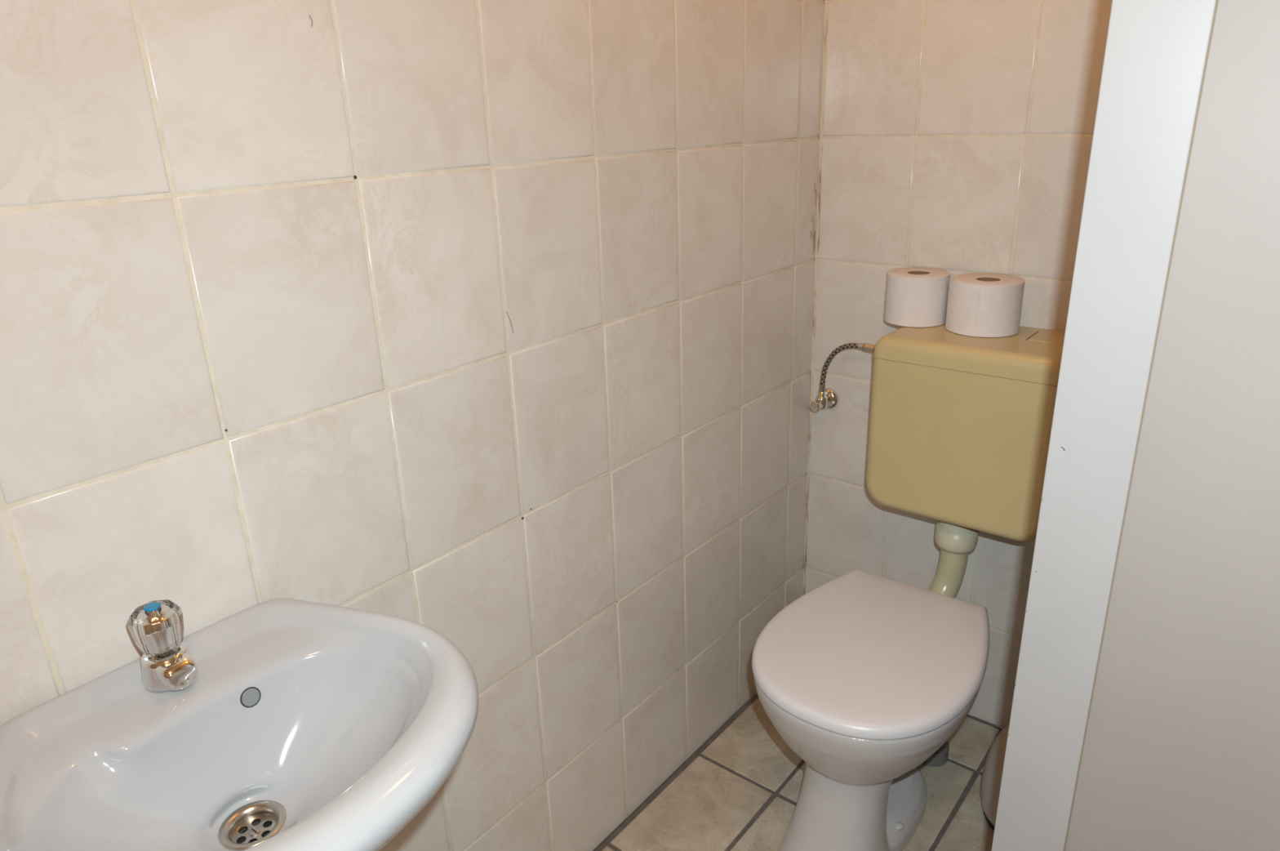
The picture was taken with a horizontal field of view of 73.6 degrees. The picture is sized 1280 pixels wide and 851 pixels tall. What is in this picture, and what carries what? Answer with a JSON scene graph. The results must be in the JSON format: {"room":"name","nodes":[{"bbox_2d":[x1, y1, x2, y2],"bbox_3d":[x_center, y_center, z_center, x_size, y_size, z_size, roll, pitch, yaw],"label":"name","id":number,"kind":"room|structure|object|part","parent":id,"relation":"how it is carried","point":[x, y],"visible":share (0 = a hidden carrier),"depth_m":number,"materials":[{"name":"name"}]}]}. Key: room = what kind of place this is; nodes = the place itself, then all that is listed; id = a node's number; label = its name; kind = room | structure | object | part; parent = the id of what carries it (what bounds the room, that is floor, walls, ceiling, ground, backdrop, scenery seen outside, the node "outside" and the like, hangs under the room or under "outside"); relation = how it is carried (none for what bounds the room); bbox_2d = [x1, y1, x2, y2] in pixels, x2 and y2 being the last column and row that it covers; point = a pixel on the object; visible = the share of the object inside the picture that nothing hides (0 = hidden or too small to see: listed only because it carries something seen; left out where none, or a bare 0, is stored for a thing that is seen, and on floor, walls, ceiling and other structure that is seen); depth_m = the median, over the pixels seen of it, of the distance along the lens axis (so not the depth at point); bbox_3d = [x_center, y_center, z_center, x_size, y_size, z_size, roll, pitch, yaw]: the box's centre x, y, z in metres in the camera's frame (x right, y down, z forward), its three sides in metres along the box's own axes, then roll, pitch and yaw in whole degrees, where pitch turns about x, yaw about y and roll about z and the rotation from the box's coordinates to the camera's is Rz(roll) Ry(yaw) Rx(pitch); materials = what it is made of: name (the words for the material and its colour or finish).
{"room":"bathroom","nodes":[
{"label":"bathroom","id":0,"kind":"room"},
{"bbox_2d":[0,0,824,850],"bbox_3d":[-0.458,-0.176,0.809,0.003,2.401,2.650,14,25,37],"label":"wall","id":1,"kind":"structure","parent":0,"point":[485,325],"depth_m":1.09,"materials":[{"name":"beige tile"}]},
{"bbox_2d":[0,597,479,850],"bbox_3d":[-0.355,0.350,0.790,0.388,0.182,0.421,14,25,37],"label":"basin","id":2,"kind":"object","parent":1,"relation":"attached to","point":[300,725],"visible":1,"depth_m":0.82,"materials":[{"name":"white ceramic"}]},
{"bbox_2d":[127,599,197,692],"bbox_3d":[-0.465,0.213,0.835,0.058,0.082,0.048,13,25,35],"label":"tap","id":3,"kind":"object","parent":2,"relation":"on","point":[156,627],"visible":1,"depth_m":0.82,"materials":[{"name":"silver metal"}]},
{"bbox_3d":[-0.470,0.197,0.833,0.044,0.046,0.044,13,25,35],"label":"knob","id":4,"kind":"part","parent":3,"relation":"part of","materials":[{"name":"clear plastic"}]},
{"bbox_3d":[-0.453,0.239,0.836,0.030,0.028,0.034,13,25,35],"label":"spout","id":5,"kind":"part","parent":3,"relation":"part of","materials":[{"name":"silver metal"}]},
{"bbox_2d":[802,0,828,595],"bbox_3d":[0.373,-0.554,1.764,0.006,2.400,0.006,14,25,37],"label":"trim","id":6,"kind":"structure","parent":1,"relation":"attached to","point":[825,16],"depth_m":1.85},
{"bbox_2d":[809,387,839,411],"bbox_3d":[0.402,-0.051,1.893,0.049,0.050,0.071,14,25,37],"label":"angle valve","id":7,"kind":"object","parent":1,"relation":"attached to","point":[828,399],"visible":0.98,"depth_m":1.89,"materials":[{"name":"silver metal"}]},
{"bbox_3d":[0.388,-0.044,1.877,0.024,0.024,0.025,14,25,37],"label":"valve knob","id":8,"kind":"part","parent":7,"relation":"part of","materials":[{"name":"silver metal"}]},
{"bbox_2d":[818,342,875,391],"bbox_3d":[0.460,-0.114,1.803,0.187,0.129,0.021,16,27,41],"label":"supply hose","id":9,"kind":"object","parent":7,"relation":"attached to","point":[867,347],"visible":0.84,"depth_m":1.82,"materials":[{"name":"metal"}]},
{"bbox_2d":[595,693,1002,850],"bbox_3d":[0.223,1.110,0.729,1.650,0.003,2.649,14,25,37],"label":"floor","id":10,"kind":"structure","parent":0,"point":[740,790],"depth_m":1.71,"materials":[{"name":"tile"}]},
{"bbox_2d":[751,568,989,850],"bbox_3d":[0.413,0.572,1.565,0.373,0.421,0.474,13,25,35],"label":"toilet","id":11,"kind":"object","parent":10,"relation":"on","point":[864,675],"visible":1,"depth_m":1.45,"materials":[{"name":"white ceramic"}]},
{"bbox_3d":[0.415,0.583,1.571,0.362,0.396,0.468,13,25,35],"label":"bowl","id":12,"kind":"part","parent":11,"relation":"part of","materials":[{"name":"ceramic"}]},
{"bbox_3d":[0.404,0.386,1.493,0.369,0.023,0.461,13,25,35],"label":"lid","id":13,"kind":"part","parent":11,"relation":"part of","materials":[{"name":"white plastic"}]},
{"bbox_2d":[922,739,949,766],"bbox_3d":[0.614,0.668,1.804,0.074,0.064,0.074,14,25,37],"label":"drain pipe","id":14,"kind":"object","parent":10,"relation":"on","point":[940,757],"visible":0.22,"depth_m":1.78,"materials":[{"name":"grey plastic"}]},
{"bbox_2d":[980,724,1008,830],"bbox_3d":[0.728,0.661,1.605,0.155,0.206,0.155,14,25,37],"label":"waste bin","id":15,"kind":"object","parent":10,"relation":"on","point":[992,774],"visible":0.21,"depth_m":1.59,"materials":[{"name":"beige plastic"}]},
{"bbox_2d":[804,0,1111,728],"bbox_3d":[1.015,-0.397,1.276,1.650,2.401,0.002,14,25,37],"label":"wall","id":16,"kind":"structure","parent":0,"point":[957,135],"depth_m":1.65,"materials":[{"name":"beige tile"}]},
{"bbox_2d":[866,323,1065,541],"bbox_3d":[0.632,-0.004,1.618,0.339,0.345,0.208,14,25,37],"label":"toilet cistern","id":17,"kind":"object","parent":16,"relation":"attached to","point":[960,425],"visible":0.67,"depth_m":1.53,"materials":[{"name":"beige plastic"}]},
{"bbox_2d":[884,266,950,327],"bbox_3d":[0.538,-0.250,1.662,0.116,0.096,0.116,14,25,37],"label":"toilet roll","id":18,"kind":"object","parent":17,"relation":"on","point":[916,296],"visible":0.99,"depth_m":1.62,"materials":[{"name":"white paper"}]},
{"bbox_2d":[928,520,978,598],"bbox_3d":[0.610,0.280,1.696,0.080,0.240,0.137,17,27,41],"label":"pipe","id":19,"kind":"object","parent":17,"relation":"attached to","point":[956,542],"visible":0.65,"depth_m":1.69,"materials":[{"name":"beige plastic"}]},
{"bbox_3d":[0.627,-0.145,1.566,0.339,0.042,0.208,14,25,37],"label":"cistern lid","id":20,"kind":"part","parent":17,"relation":"part of","materials":[{"name":"beige plastic"}]},
{"bbox_2d":[945,272,1025,337],"bbox_3d":[0.636,-0.224,1.581,0.130,0.096,0.124,14,25,37],"label":"toilet roll","id":21,"kind":"object","parent":17,"relation":"on","point":[980,304],"visible":1,"depth_m":1.54,"materials":[{"name":"white paper"}]},
{"bbox_2d":[1065,0,1279,850],"bbox_3d":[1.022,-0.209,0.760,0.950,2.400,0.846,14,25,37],"label":"door","id":22,"kind":"structure","parent":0,"point":[1181,752],"depth_m":0.75,"materials":[{"name":"white wood"}]},
{"bbox_2d":[991,0,1218,850],"bbox_3d":[0.418,-0.176,0.727,0.073,2.400,0.031,14,25,37],"label":"trim","id":23,"kind":"structure","parent":22,"relation":"attached to","point":[1157,51],"depth_m":0.77,"materials":[{"name":"white paint"}]}
]}

